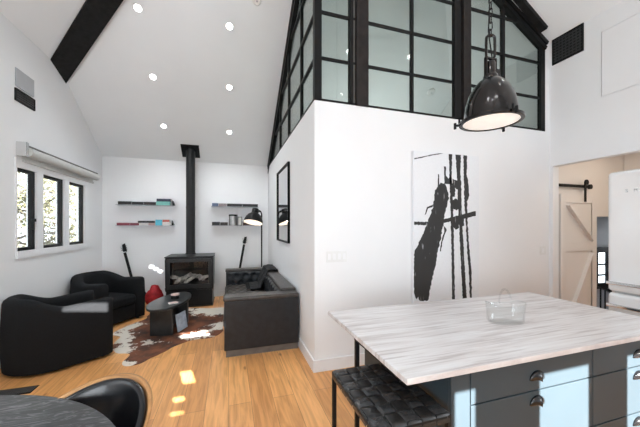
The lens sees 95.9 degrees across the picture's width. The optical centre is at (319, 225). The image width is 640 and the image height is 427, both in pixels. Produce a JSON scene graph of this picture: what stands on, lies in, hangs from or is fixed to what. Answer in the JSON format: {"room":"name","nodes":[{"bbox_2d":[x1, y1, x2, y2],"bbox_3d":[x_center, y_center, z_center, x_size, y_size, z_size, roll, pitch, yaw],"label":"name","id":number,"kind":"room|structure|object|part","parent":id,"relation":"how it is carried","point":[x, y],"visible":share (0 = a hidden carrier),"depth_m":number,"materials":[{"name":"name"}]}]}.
{"room":"open-plan kitchen","nodes":[
{"label":"open-plan kitchen","id":0,"kind":"room"},
{"bbox_2d":[0,0,85,58],"bbox_3d":[-0.932,-3.550,0.984,3.571,2.441,8.039,0,0,-18],"label":"ceiling","id":1,"kind":"structure","parent":0,"point":[45,23],"depth_m":3.50,"materials":[{"name":"white paint"}]},
{"bbox_2d":[0,12,101,315],"bbox_3d":[-2.971,-0.425,1.245,0.160,3.950,9.566,0,0,-18],"label":"wall","id":2,"kind":"structure","parent":0,"point":[57,126],"depth_m":3.78,"materials":[{"name":"white paint"}]},
{"bbox_2d":[15,67,33,96],"bbox_3d":[-3.601,-1.742,3.523,0.012,0.215,0.330,0,0,-18],"label":"wall panel","id":3,"kind":"object","parent":2,"relation":"attached to","point":[24,82],"visible":1,"depth_m":3.50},
{"bbox_2d":[14,87,34,110],"bbox_3d":[-3.600,-1.538,3.526,0.016,0.145,0.355,0,0,-18],"label":"air vent","id":4,"kind":"object","parent":2,"relation":"in","point":[21,97],"visible":1,"depth_m":3.50,"materials":[{"name":"metal"}]},
{"bbox_2d":[17,90,33,108],"bbox_3d":[-3.601,-1.538,3.526,0.009,0.109,0.319,0,0,-18],"label":"grille","id":5,"kind":"object","parent":4,"relation":"attached to","point":[22,97],"depth_m":3.52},
{"bbox_2d":[14,157,89,258],"bbox_3d":[-3.872,-0.205,4.229,0.122,1.190,1.860,0,0,-18],"label":"window","id":6,"kind":"structure","parent":2,"relation":"in","point":[35,175],"depth_m":4.00,"materials":[{"name":"white paint"}]},
{"bbox_3d":[-3.648,-0.193,3.547,0.038,0.995,0.365,0,0,-18],"label":"sash","id":7,"kind":"part","parent":6,"relation":"part of","materials":[{"name":"black paint"}]},
{"bbox_3d":[-3.822,-0.193,4.098,0.038,0.995,0.520,0,0,-18],"label":"sash","id":8,"kind":"part","parent":6,"relation":"part of","materials":[{"name":"black paint"}]},
{"bbox_2d":[16,141,100,183],"bbox_3d":[-3.799,-0.877,4.341,0.128,0.225,1.990,0,0,-18],"label":"roller blind","id":9,"kind":"object","parent":6,"relation":"attached to","point":[30,155],"visible":1,"depth_m":3.94,"materials":[{"name":"beige fabric"}]},
{"bbox_3d":[-4.019,-0.193,4.720,0.038,0.995,0.505,0,0,-18],"label":"sash","id":10,"kind":"part","parent":6,"relation":"part of","materials":[{"name":"black paint"}]},
{"bbox_2d":[0,296,366,426],"bbox_3d":[1.091,1.590,2.556,8.777,0.080,9.616,0,0,-18],"label":"floor","id":11,"kind":"structure","parent":0,"point":[193,383],"depth_m":2.83,"materials":[{"name":"brown wood"}]},
{"bbox_2d":[0,385,38,394],"bbox_3d":[-2.891,1.546,2.672,0.400,0.008,0.140,0,0,-18],"label":"floor vent","id":12,"kind":"object","parent":11,"relation":"in","point":[22,390],"visible":0.94,"depth_m":2.70,"materials":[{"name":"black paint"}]},
{"bbox_2d":[0,290,112,376],"bbox_3d":[-3.036,1.157,3.327,0.804,0.785,0.884,0,0,36],"label":"armchair","id":13,"kind":"object","parent":11,"relation":"on","point":[39,335],"visible":1,"depth_m":3.02,"materials":[{"name":"black fabric"}]},
{"bbox_2d":[0,395,114,426],"bbox_3d":[-1.438,1.180,0.409,1.954,0.740,1.954,0,0,-18],"label":"dining table","id":14,"kind":"object","parent":11,"relation":"on","point":[15,410],"visible":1,"depth_m":1.24,"materials":[{"name":"grey wood"}]},
{"bbox_2d":[59,373,152,426],"bbox_3d":[-1.010,1.156,1.244,0.565,0.795,0.494,0,0,4],"label":"dining chair","id":15,"kind":"object","parent":11,"relation":"on","point":[126,399],"visible":0.76,"depth_m":1.40,"materials":[{"name":"black leather"}]},
{"bbox_2d":[70,270,144,323],"bbox_3d":[-3.484,1.157,4.657,0.884,0.785,0.804,0,0,15],"label":"armchair","id":16,"kind":"object","parent":11,"relation":"on","point":[127,293],"visible":0.61,"depth_m":4.73,"materials":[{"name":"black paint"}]},
{"bbox_2d":[109,292,135,308],"bbox_3d":[-3.413,1.200,4.637,0.693,0.160,0.466,0,0,15],"label":"seat cushion","id":17,"kind":"object","parent":16,"relation":"on","point":[121,300],"depth_m":4.61,"materials":[{"name":"black fabric"}]},
{"bbox_3d":[-3.434,1.400,4.643,0.657,0.240,0.474,0,0,15],"label":"seat","id":18,"kind":"part","parent":16,"relation":"part of","materials":[{"name":"black fabric"}]},
{"bbox_2d":[121,243,145,294],"bbox_3d":[-3.656,0.951,5.633,0.538,1.199,0.154,0,0,3],"label":"guitar","id":19,"kind":"object","parent":11,"relation":"on","point":[124,248],"visible":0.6,"depth_m":5.64,"materials":[{"name":"black paint"}]},
{"bbox_2d":[145,285,163,304],"bbox_3d":[-3.201,1.343,5.577,0.330,0.414,0.302,0,0,-18],"label":"bag","id":20,"kind":"object","parent":11,"relation":"on","point":[155,292],"visible":0.66,"depth_m":5.48,"materials":[{"name":"red fabric"}]},
{"bbox_2d":[113,307,223,365],"bbox_3d":[-2.228,1.547,4.330,1.552,0.005,2.265,0,0,-18],"label":"cowhide rug","id":21,"kind":"object","parent":11,"relation":"on","point":[135,339],"visible":0.75,"depth_m":4.06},
{"bbox_2d":[146,292,190,335],"bbox_3d":[-2.262,1.334,4.382,0.491,0.420,1.080,0,0,-6],"label":"coffee table","id":22,"kind":"object","parent":21,"relation":"on","point":[162,314],"visible":0.97,"depth_m":4.05,"materials":[{"name":"wood"}]},
{"bbox_3d":[-2.232,1.351,4.068,0.300,0.385,0.050,0,0,-6],"label":"leg","id":23,"kind":"part","parent":22,"relation":"part of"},
{"bbox_2d":[171,293,179,298],"bbox_3d":[-2.240,1.088,4.462,0.124,0.070,0.124,0,0,-18],"label":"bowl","id":24,"kind":"object","parent":22,"relation":"on","point":[173,295],"visible":1,"depth_m":4.41,"materials":[{"name":"ceramic"}]},
{"bbox_2d":[175,310,187,331],"bbox_3d":[-2.056,1.417,4.285,0.051,0.248,0.240,0,0,6],"label":"magazine","id":25,"kind":"object","parent":22,"relation":"in","point":[181,320],"visible":1,"depth_m":4.27,"materials":[{"name":"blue paper"}]},
{"bbox_3d":[-2.284,1.351,4.606,0.340,0.385,0.050,0,0,-6],"label":"leg","id":26,"kind":"part","parent":22,"relation":"part of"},
{"bbox_2d":[164,144,214,306],"bbox_3d":[-2.571,-0.039,5.781,0.860,3.177,0.685,0,0,-18],"label":"wood stove","id":27,"kind":"object","parent":11,"relation":"on","point":[191,272],"visible":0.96,"depth_m":5.79,"materials":[{"name":"black metal"}]},
{"bbox_3d":[-2.472,0.912,5.466,0.786,0.555,0.025,0,0,-18],"label":"door","id":28,"kind":"part","parent":27,"relation":"part of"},
{"bbox_3d":[-2.573,0.595,5.786,0.860,0.020,0.675,0,0,-18],"label":"plate","id":29,"kind":"part","parent":27,"relation":"part of","materials":[{"name":"metal"}]},
{"bbox_3d":[-2.574,1.542,5.788,0.836,0.015,0.650,0,0,-18],"label":"hearth plate","id":30,"kind":"part","parent":27,"relation":"part of","materials":[{"name":"metal"}]},
{"bbox_2d":[239,237,246,267],"bbox_3d":[-1.758,0.892,6.224,0.462,1.295,0.175,0,0,-41],"label":"guitar","id":31,"kind":"object","parent":11,"relation":"on","point":[245,238],"visible":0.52,"depth_m":6.30,"materials":[{"name":"black paint"}]},
{"bbox_2d":[244,208,262,266],"bbox_3d":[-1.338,0.587,6.057,0.517,1.926,0.423,0,0,-18],"label":"floor lamp","id":32,"kind":"object","parent":11,"relation":"on","point":[253,218],"visible":0.77,"depth_m":6.03,"materials":[{"name":"metal"}]},
{"bbox_3d":[-1.392,-0.189,6.022,0.392,0.374,0.389,0,0,-18],"label":"lamp shade","id":33,"kind":"part","parent":32,"relation":"part of","materials":[{"name":"black paint"}]},
{"bbox_2d":[223,267,298,356],"bbox_3d":[-1.065,1.183,4.661,0.910,0.735,2.454,0,0,-18],"label":"sofa","id":34,"kind":"object","parent":11,"relation":"on","point":[265,319],"visible":0.86,"depth_m":3.54,"materials":[{"name":"grey leather"}]},
{"bbox_3d":[-1.448,1.030,5.604,0.680,0.280,0.062,0,0,-18],"label":"tufted arm","id":35,"kind":"part","parent":34,"relation":"part of","materials":[{"name":"black leather"}]},
{"bbox_3d":[-1.186,1.138,4.644,0.620,0.034,2.050,0,0,-18],"label":"tufted seat","id":36,"kind":"part","parent":34,"relation":"part of","materials":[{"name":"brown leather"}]},
{"bbox_2d":[223,286,265,325],"bbox_3d":[-1.173,1.210,4.637,0.690,0.120,2.050,0,0,-18],"label":"seat cushion","id":37,"kind":"object","parent":34,"relation":"on","point":[228,289],"depth_m":5.05,"materials":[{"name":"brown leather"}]},
{"bbox_2d":[245,264,277,289],"bbox_3d":[-1.100,0.942,5.381,0.550,0.367,0.720,0,0,-18],"label":"throw blanket","id":38,"kind":"object","parent":34,"relation":"on","point":[255,285],"visible":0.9,"depth_m":5.28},
{"bbox_3d":[-0.720,1.183,3.595,0.895,0.585,0.190,0,0,-18],"label":"arm","id":39,"kind":"part","parent":34,"relation":"part of","materials":[{"name":"black leather"}]},
{"bbox_2d":[354,338,403,426],"bbox_3d":[0.397,1.109,1.547,0.238,0.882,0.511,0,0,-18],"label":"support frame","id":40,"kind":"object","parent":11,"relation":"on","point":[357,344],"visible":0.18,"depth_m":1.73,"materials":[{"name":"black paint"}]},
{"bbox_3d":[0.224,1.120,1.746,0.024,0.860,0.024,0,0,-18],"label":"leg","id":41,"kind":"part","parent":40,"relation":"part of","materials":[{"name":"black paint"}]},
{"bbox_3d":[0.297,0.680,1.516,0.028,0.024,0.511,0,0,-18],"label":"rail","id":42,"kind":"part","parent":40,"relation":"part of","materials":[{"name":"metal"}]},
{"bbox_2d":[332,363,450,426],"bbox_3d":[0.323,1.185,1.457,0.377,0.731,0.515,0,0,-18],"label":"counter stool","id":43,"kind":"object","parent":11,"relation":"on","point":[401,404],"visible":0.88,"depth_m":1.38,"materials":[{"name":"black leather"}]},
{"bbox_3d":[0.081,1.190,1.638,0.022,0.720,0.022,0,0,-18],"label":"leg","id":44,"kind":"part","parent":43,"relation":"part of","materials":[{"name":"black paint"}]},
{"bbox_3d":[0.566,1.190,1.276,0.022,0.720,0.022,0,0,-18],"label":"leg","id":45,"kind":"part","parent":43,"relation":"part of","materials":[{"name":"black paint"}]},
{"bbox_2d":[365,341,639,426],"bbox_3d":[1.315,1.117,1.985,1.775,0.866,0.908,0,0,-18],"label":"base cabinet","id":46,"kind":"object","parent":11,"relation":"on","point":[600,387],"visible":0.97,"depth_m":1.51,"materials":[{"name":"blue wood"}]},
{"bbox_3d":[0.645,1.067,1.339,0.108,0.766,0.020,0,0,-18],"label":"filler panel","id":47,"kind":"part","parent":46,"relation":"part of","materials":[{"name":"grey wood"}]},
{"bbox_2d":[328,292,639,384],"bbox_3d":[1.189,0.654,1.990,2.051,0.028,1.006,0,0,-18],"label":"countertop","id":48,"kind":"structure","parent":46,"relation":"on","point":[421,342],"depth_m":1.74,"materials":[{"name":"stone"}]},
{"bbox_3d":[1.105,0.979,1.484,0.849,0.269,0.020,0,0,-18],"label":"drawer","id":49,"kind":"part","parent":46,"relation":"part of","materials":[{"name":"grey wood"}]},
{"bbox_3d":[1.105,0.762,1.484,0.849,0.149,0.020,0,0,-18],"label":"drawer","id":50,"kind":"part","parent":46,"relation":"part of","materials":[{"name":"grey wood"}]},
{"bbox_3d":[1.113,0.888,1.460,0.104,0.046,0.030,0,0,-18],"label":"handle","id":51,"kind":"part","parent":46,"relation":"part of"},
{"bbox_3d":[1.113,0.761,1.460,0.104,0.046,0.030,0,0,-18],"label":"handle","id":52,"kind":"part","parent":46,"relation":"part of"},
{"bbox_3d":[1.900,1.279,1.735,0.807,0.318,0.020,0,0,-18],"label":"drawer","id":53,"kind":"part","parent":46,"relation":"part of","materials":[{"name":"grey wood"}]},
{"bbox_3d":[1.900,0.979,1.735,0.807,0.269,0.020,0,0,-18],"label":"drawer","id":54,"kind":"part","parent":46,"relation":"part of","materials":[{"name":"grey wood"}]},
{"bbox_3d":[1.900,0.762,1.735,0.807,0.149,0.020,0,0,-18],"label":"drawer","id":55,"kind":"part","parent":46,"relation":"part of","materials":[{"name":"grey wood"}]},
{"bbox_3d":[1.907,1.163,1.712,0.104,0.046,0.030,0,0,-18],"label":"handle","id":56,"kind":"part","parent":46,"relation":"part of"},
{"bbox_3d":[1.907,0.888,1.712,0.104,0.046,0.030,0,0,-18],"label":"handle","id":57,"kind":"part","parent":46,"relation":"part of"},
{"bbox_3d":[1.907,0.761,1.712,0.104,0.046,0.030,0,0,-18],"label":"handle","id":58,"kind":"part","parent":46,"relation":"part of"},
{"bbox_2d":[606,169,639,316],"bbox_3d":[3.111,0.522,2.536,0.698,2.055,0.620,0,0,-18],"label":"refrigerator","id":59,"kind":"object","parent":11,"relation":"on","point":[624,186],"visible":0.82,"depth_m":2.62,"materials":[{"name":"white metal"}]},
{"bbox_3d":[2.779,0.738,2.457,0.016,0.028,0.548,0,0,-18],"label":"handle","id":60,"kind":"part","parent":59,"relation":"part of","materials":[{"name":"silver metal"}]},
{"bbox_3d":[2.779,0.532,2.457,0.016,0.028,0.548,0,0,-18],"label":"handle","id":61,"kind":"part","parent":59,"relation":"part of","materials":[{"name":"silver metal"}]},
{"bbox_3d":[2.848,1.052,2.453,0.070,0.855,0.620,0,0,-18],"label":"freezer door","id":62,"kind":"part","parent":59,"relation":"part of","materials":[{"name":"white metal"}]},
{"bbox_2d":[102,156,267,293],"bbox_3d":[-1.061,0.075,6.787,6.826,3.050,0.150,0,0,-18],"label":"wall","id":63,"kind":"structure","parent":0,"point":[123,179],"depth_m":6.06,"materials":[{"name":"white paint"}]},
{"bbox_2d":[115,225,173,227],"bbox_3d":[-3.526,0.020,5.840,1.000,0.050,0.170,0,0,-18],"label":"floating shelf","id":64,"kind":"object","parent":63,"relation":"attached to","point":[119,226],"visible":1,"depth_m":5.86,"materials":[{"name":"white paint"}]},
{"bbox_3d":[-3.550,0.026,5.918,1.000,0.038,0.006,0,0,-18],"label":"wall rail","id":65,"kind":"part","parent":64,"relation":"part of","materials":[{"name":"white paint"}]},
{"bbox_2d":[155,220,162,224],"bbox_3d":[-3.286,-0.062,5.910,0.120,0.115,0.150,0,0,-18],"label":"book","id":66,"kind":"object","parent":64,"relation":"on","point":[157,222],"visible":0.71,"depth_m":5.84,"materials":[{"name":"paper"}]},
{"bbox_3d":[-3.407,-0.030,5.872,0.115,0.050,0.150,0,0,-18],"label":"book","id":67,"kind":"object","parent":64,"relation":"on","visible":0},
{"bbox_2d":[138,221,154,222],"bbox_3d":[-3.495,-0.076,5.844,0.300,0.040,0.150,0,0,-18],"label":"book","id":68,"kind":"object","parent":67,"relation":"on","point":[138,221],"visible":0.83,"depth_m":5.77,"materials":[{"name":"paper"}]},
{"bbox_2d":[115,204,173,207],"bbox_3d":[-3.526,-0.390,5.840,1.000,0.050,0.170,0,0,-18],"label":"floating shelf","id":69,"kind":"object","parent":63,"relation":"attached to","point":[119,205],"visible":0.99,"depth_m":5.87,"materials":[{"name":"white paint"}]},
{"bbox_2d":[118,201,131,204],"bbox_3d":[-3.853,-0.446,5.731,0.230,0.062,0.150,0,0,-18],"label":"book","id":70,"kind":"object","parent":69,"relation":"on","point":[119,202],"visible":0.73,"depth_m":5.66,"materials":[{"name":"paper"}]},
{"bbox_2d":[132,202,143,204],"bbox_3d":[-3.641,-0.444,5.798,0.205,0.058,0.150,0,0,-18],"label":"book","id":71,"kind":"object","parent":69,"relation":"on","point":[133,203],"visible":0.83,"depth_m":5.73,"materials":[{"name":"paper"}]},
{"bbox_2d":[144,202,155,204],"bbox_3d":[-3.436,-0.445,5.863,0.215,0.060,0.150,0,0,-18],"label":"book","id":72,"kind":"object","parent":69,"relation":"on","point":[145,203],"visible":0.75,"depth_m":5.79,"materials":[{"name":"paper"}]},
{"bbox_2d":[156,201,170,204],"bbox_3d":[-3.207,-0.453,5.935,0.255,0.075,0.150,0,0,-18],"label":"book","id":73,"kind":"object","parent":69,"relation":"on","point":[157,202],"visible":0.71,"depth_m":5.86,"materials":[{"name":"paper"}]},
{"bbox_2d":[157,199,171,201],"bbox_3d":[-3.200,-0.517,5.937,0.260,0.055,0.150,0,0,-18],"label":"book","id":74,"kind":"object","parent":73,"relation":"on","point":[163,200],"visible":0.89,"depth_m":5.88,"materials":[{"name":"paper"}]},
{"bbox_2d":[163,290,224,296],"bbox_3d":[-2.744,1.488,6.168,3.211,0.125,0.016,0,0,-18],"label":"baseboard","id":75,"kind":"structure","parent":63,"relation":"attached to","point":[220,292],"depth_m":6.33,"materials":[{"name":"white paint"}]},
{"bbox_2d":[211,225,257,227],"bbox_3d":[-1.867,0.020,6.364,1.000,0.050,0.170,0,0,-18],"label":"floating shelf","id":76,"kind":"object","parent":63,"relation":"attached to","point":[212,226],"visible":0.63,"depth_m":6.38,"materials":[{"name":"white paint"}]},
{"bbox_2d":[229,214,236,224],"bbox_3d":[-1.913,-0.127,6.345,0.182,0.243,0.182,0,0,-18],"label":"canister","id":77,"kind":"object","parent":76,"relation":"on","point":[232,217],"visible":0.87,"depth_m":6.27,"materials":[{"name":"grey metal"}]},
{"bbox_3d":[-1.891,0.026,6.443,1.000,0.038,0.006,0,0,-18],"label":"wall rail","id":78,"kind":"part","parent":76,"relation":"part of","materials":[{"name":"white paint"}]},
{"bbox_2d":[238,217,241,224],"bbox_3d":[-1.783,-0.099,6.416,0.090,0.191,0.079,0,0,-18],"label":"canister","id":79,"kind":"object","parent":76,"relation":"on","point":[239,218],"visible":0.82,"depth_m":6.38,"materials":[{"name":"paint"}]},
{"bbox_2d":[211,206,258,209],"bbox_3d":[-1.867,-0.390,6.364,1.000,0.050,0.170,0,0,-18],"label":"floating shelf","id":80,"kind":"object","parent":63,"relation":"attached to","point":[212,207],"visible":0.9,"depth_m":6.39,"materials":[{"name":"white paint"}]},
{"bbox_3d":[-1.891,-0.384,6.443,1.000,0.038,0.006,0,0,-18],"label":"wall rail","id":81,"kind":"part","parent":80,"relation":"part of","materials":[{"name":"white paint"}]},
{"bbox_2d":[227,204,241,206],"bbox_3d":[-1.882,-0.446,6.354,0.315,0.062,0.150,0,0,-18],"label":"book","id":82,"kind":"object","parent":80,"relation":"on","point":[232,205],"visible":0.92,"depth_m":6.29,"materials":[{"name":"paper"}]},
{"bbox_2d":[242,204,257,206],"bbox_3d":[-1.567,-0.446,6.454,0.335,0.062,0.150,0,0,-18],"label":"book","id":83,"kind":"object","parent":80,"relation":"on","point":[243,205],"visible":0.94,"depth_m":6.38,"materials":[{"name":"paper"}]},
{"bbox_2d":[67,0,450,165],"bbox_3d":[-0.362,-2.989,4.413,7.226,3.563,5.298,0,0,-18],"label":"ceiling","id":84,"kind":"structure","parent":0,"point":[191,52],"depth_m":4.77,"materials":[{"name":"white paint"}]},
{"bbox_2d":[50,0,122,82],"bbox_3d":[-2.213,-3.121,3.358,4.080,1.943,0.282,0,0,28],"label":"ceiling beam","id":85,"kind":"structure","parent":84,"relation":"attached to","point":[92,18],"depth_m":3.88,"materials":[{"name":"wood"}]},
{"bbox_2d":[133,3,142,12],"bbox_3d":[-2.417,-2.885,3.827,0.120,0.069,0.101,0,0,-18],"label":"recessed light","id":86,"kind":"object","parent":84,"relation":"in","point":[137,7],"visible":1,"depth_m":3.83,"materials":[{"name":"white paint"}]},
{"bbox_2d":[149,73,156,80],"bbox_3d":[-2.658,-2.365,4.590,0.120,0.069,0.101,0,0,-18],"label":"recessed light","id":87,"kind":"object","parent":84,"relation":"in","point":[152,76],"visible":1,"depth_m":4.59,"materials":[{"name":"white paint"}]},
{"bbox_2d":[160,123,166,128],"bbox_3d":[-2.899,-1.845,5.352,0.120,0.069,0.101,0,0,-18],"label":"recessed light","id":88,"kind":"object","parent":84,"relation":"in","point":[164,126],"visible":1,"depth_m":5.35,"materials":[{"name":"white paint"}]},
{"bbox_2d":[225,22,233,30],"bbox_3d":[-1.311,-2.885,4.177,0.120,0.069,0.101,0,0,-18],"label":"recessed light","id":89,"kind":"object","parent":84,"relation":"in","point":[229,26],"visible":1,"depth_m":4.18,"materials":[{"name":"white paint"}]},
{"bbox_2d":[226,84,232,90],"bbox_3d":[-1.552,-2.365,4.939,0.120,0.069,0.101,0,0,-18],"label":"recessed light","id":90,"kind":"object","parent":84,"relation":"in","point":[229,87],"visible":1,"depth_m":4.94,"materials":[{"name":"white paint"}]},
{"bbox_2d":[252,0,260,5],"bbox_3d":[-0.867,-3.093,3.968,0.124,0.087,0.114,0,0,-18],"label":"smoke detector","id":91,"kind":"object","parent":84,"relation":"attached to","point":[256,2],"visible":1,"depth_m":3.97,"materials":[{"name":"white plastic"}]},
{"bbox_2d":[267,0,293,167],"bbox_3d":[-0.554,-2.711,4.662,0.060,2.856,4.254,0,0,-18],"label":"rafter","id":92,"kind":"object","parent":84,"relation":"attached to","point":[292,0],"visible":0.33,"depth_m":4.86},
{"bbox_2d":[427,88,434,95],"bbox_3d":[2.191,-2.628,5.688,0.160,0.105,0.143,0,0,-18],"label":"recessed light","id":93,"kind":"object","parent":84,"relation":"attached to","point":[431,91],"visible":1,"depth_m":5.66,"materials":[{"name":"white plastic"}]},
{"bbox_2d":[513,0,547,32],"bbox_3d":[1.788,-3.617,3.564,2.814,1.878,0.085,0,0,-18],"label":"rafter","id":94,"kind":"object","parent":84,"relation":"attached to","point":[525,7],"visible":0.8,"depth_m":3.89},
{"bbox_2d":[268,100,548,359],"bbox_3d":[1.032,0.110,5.384,3.483,2.880,3.787,0,0,-18],"label":"wall","id":95,"kind":"structure","parent":0,"point":[351,165],"depth_m":3.37,"materials":[{"name":"white paint"}]},
{"bbox_2d":[277,161,289,243],"bbox_3d":[-0.618,-0.343,4.766,0.035,1.215,1.044,0,0,-18],"label":"wall mirror","id":96,"kind":"object","parent":95,"relation":"attached to","point":[283,175],"visible":1,"depth_m":4.70,"materials":[{"name":"black paint"}]},
{"bbox_3d":[-0.610,-0.343,4.768,0.014,1.171,0.996,0,0,-18],"label":"glass","id":97,"kind":"part","parent":96,"relation":"part of","materials":[{"name":"silver mirror"}]},
{"bbox_2d":[268,0,312,171],"bbox_3d":[-0.605,-2.447,4.856,0.065,2.507,3.805,0,0,-18],"label":"window","id":98,"kind":"structure","parent":95,"relation":"in","point":[279,121],"depth_m":4.20,"materials":[{"name":"black paint"}]},
{"bbox_3d":[-0.463,-1.810,4.420,0.032,0.024,2.848,0,0,-18],"label":"rail","id":99,"kind":"part","parent":98,"relation":"part of","materials":[{"name":"metal"}]},
{"bbox_3d":[-0.349,-2.300,4.060,0.032,0.024,2.095,0,0,-18],"label":"rail","id":100,"kind":"part","parent":98,"relation":"part of","materials":[{"name":"metal"}]},
{"bbox_3d":[-0.235,-2.790,3.701,0.032,0.024,1.341,0,0,-18],"label":"rail","id":101,"kind":"part","parent":98,"relation":"part of","materials":[{"name":"metal"}]},
{"bbox_2d":[298,337,364,372],"bbox_3d":[1.029,1.488,5.367,3.499,0.125,3.787,0,0,-18],"label":"baseboard","id":102,"kind":"structure","parent":95,"relation":"attached to","point":[334,363],"depth_m":3.13,"materials":[{"name":"white paint"}]},
{"bbox_2d":[327,251,346,261],"bbox_3d":[0.183,0.334,3.124,0.220,0.115,0.011,0,0,-18],"label":"light switch","id":103,"kind":"object","parent":95,"relation":"attached to","point":[332,256],"visible":1,"depth_m":3.12,"materials":[{"name":"white plastic"}]},
{"bbox_2d":[313,0,548,130],"bbox_3d":[1.575,-2.576,3.593,3.445,2.492,0.092,0,0,-18],"label":"window","id":104,"kind":"structure","parent":95,"relation":"in","point":[359,23],"depth_m":3.51,"materials":[{"name":"black paint"}]},
{"bbox_3d":[1.563,-2.300,3.599,3.319,0.028,0.026,0,0,-18],"label":"rail","id":105,"kind":"part","parent":104,"relation":"part of","materials":[{"name":"metal"}]},
{"bbox_3d":[1.563,-1.805,3.599,3.319,0.028,0.026,0,0,-18],"label":"rail","id":106,"kind":"part","parent":104,"relation":"part of","materials":[{"name":"metal"}]},
{"bbox_3d":[1.367,-2.795,3.537,2.909,0.028,0.026,0,0,-18],"label":"rail","id":107,"kind":"part","parent":104,"relation":"part of","materials":[{"name":"metal"}]},
{"bbox_2d":[412,151,478,302],"bbox_3d":[1.553,0.040,3.540,0.973,1.840,0.040,0,0,-18],"label":"painting","id":108,"kind":"object","parent":95,"relation":"attached to","point":[445,187],"visible":0.98,"depth_m":3.51,"materials":[{"name":"white fabric"}]},
{"bbox_2d":[445,0,623,98],"bbox_3d":[2.337,-3.686,1.801,3.155,2.171,7.624,0,0,-18],"label":"ceiling","id":109,"kind":"structure","parent":0,"point":[561,16],"depth_m":4.22,"materials":[{"name":"white paint"}]},
{"bbox_2d":[454,0,525,131],"bbox_3d":[1.163,-2.530,1.938,0.404,3.704,0.415,0,0,-18],"label":"pendant lamp","id":110,"kind":"object","parent":109,"relation":"hanging from","point":[493,104],"visible":1,"depth_m":1.87,"materials":[{"name":"brown metal"}]},
{"bbox_3d":[1.151,-2.668,1.950,0.030,3.287,0.015,0,0,9],"label":"cord","id":111,"kind":"part","parent":110,"relation":"part of","materials":[{"name":"black paint"}]},
{"bbox_3d":[1.151,-2.795,1.948,0.022,3.050,0.022,0,0,10],"label":"chain","id":112,"kind":"part","parent":110,"relation":"part of","materials":[{"name":"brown metal"}]},
{"bbox_2d":[463,113,520,129],"bbox_3d":[1.151,-0.696,1.948,0.338,0.014,0.338,0,0,-18],"label":"diffuser","id":113,"kind":"object","parent":110,"relation":"attached to","point":[479,121],"depth_m":1.91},
{"bbox_3d":[1.151,-0.856,1.948,0.388,0.330,0.388,0,0,-18],"label":"lamp shade","id":114,"kind":"part","parent":110,"relation":"part of","materials":[{"name":"brown metal"}]},
{"bbox_2d":[441,0,639,298],"bbox_3d":[3.544,-0.575,3.280,0.201,4.250,9.316,0,0,-18],"label":"wall","id":115,"kind":"structure","parent":0,"point":[582,125],"depth_m":3.77,"materials":[{"name":"white paint"}]},
{"bbox_2d":[552,23,583,65],"bbox_3d":[3.325,-2.428,3.881,0.016,0.355,0.375,0,0,-18],"label":"air vent","id":116,"kind":"object","parent":115,"relation":"in","point":[570,43],"visible":1,"depth_m":3.86,"materials":[{"name":"metal"}]},
{"bbox_2d":[600,12,639,96],"bbox_3d":[3.592,-1.972,3.053,0.006,0.800,1.014,0,0,-18],"label":"access panel","id":117,"kind":"object","parent":115,"relation":"attached to","point":[620,42],"visible":1,"depth_m":3.36,"materials":[{"name":"white paint"}]},
{"bbox_2d":[559,152,639,291],"bbox_3d":[4.493,0.075,3.351,1.651,2.950,2.379,0,0,-18],"label":"wall","id":118,"kind":"structure","parent":0,"point":[597,172],"depth_m":4.42,"materials":[{"name":"beige paint"}]},
{"bbox_2d":[559,183,592,188],"bbox_3d":[3.723,-0.579,4.220,0.697,0.071,0.058,0,0,-18],"label":"door track","id":119,"kind":"object","parent":118,"relation":"attached to","point":[590,186],"visible":0.89,"depth_m":4.20,"materials":[{"name":"metal"}]},
{"bbox_2d":[559,180,596,306],"bbox_3d":[3.786,0.428,4.219,0.765,2.207,0.090,0,0,-18],"label":"barn door","id":120,"kind":"structure","parent":119,"relation":"hanging from","point":[577,213],"depth_m":4.21,"materials":[{"name":"beige paint"}]},
{"bbox_2d":[597,217,608,309],"bbox_3d":[5.099,0.850,5.100,3.800,3.800,0.791,0,0,-18],"label":"wall","id":121,"kind":"structure","parent":0,"point":[602,222],"depth_m":5.50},
{"bbox_2d":[597,247,608,288],"bbox_3d":[5.505,0.800,5.541,0.760,0.780,0.055,0,0,-18],"label":"window","id":122,"kind":"structure","parent":121,"relation":"in","point":[599,249],"depth_m":5.51,"materials":[{"name":"black paint"}]},
{"bbox_3d":[5.099,2.800,5.100,3.600,0.100,0.591,0,0,-18],"label":"floor","id":123,"kind":"structure","parent":0,"visible":0},
{"bbox_2d":[597,283,611,308],"bbox_3d":[4.812,1.790,4.931,1.066,1.921,0.050,0,0,-18],"label":"stair railing","id":124,"kind":"object","parent":123,"relation":"on","point":[601,287],"visible":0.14,"depth_m":4.92,"materials":[{"name":"metal"}]},
{"bbox_3d":[4.812,1.050,4.931,1.066,0.442,0.050,0,0,-18],"label":"handrail","id":125,"kind":"part","parent":124,"relation":"part of","materials":[{"name":"metal"}]},
{"label":"outside","id":126,"kind":"structure","parent":0,"visible":0},
{"bbox_3d":[-20.705,2.000,11.280,27.323,0.100,46.000,0,0,-18],"label":"ground","id":127,"kind":"structure","parent":126,"visible":0},
{"bbox_2d":[17,172,75,246],"bbox_3d":[-8.044,-0.497,7.322,4.467,5.289,4.806,0,0,34],"label":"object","id":128,"kind":"object","parent":127,"relation":"on","point":[21,196],"visible":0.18,"depth_m":7.85,"materials":[{"name":"grey plant"}]},
{"bbox_2d":[17,173,75,245],"bbox_3d":[-9.990,-0.784,9.943,4.770,5.979,4.777,0,0,-43],"label":"tree","id":129,"kind":"object","parent":127,"relation":"on","point":[53,198],"visible":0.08,"depth_m":9.80,"materials":[{"name":"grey plant"}]},
{"bbox_2d":[17,176,75,247],"bbox_3d":[-10.652,-1.140,12.568,4.544,6.203,5.215,0,0,-39],"label":"tree","id":130,"kind":"object","parent":127,"relation":"on","point":[50,222],"visible":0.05,"depth_m":11.64,"materials":[{"name":"grey plant"}]}
]}

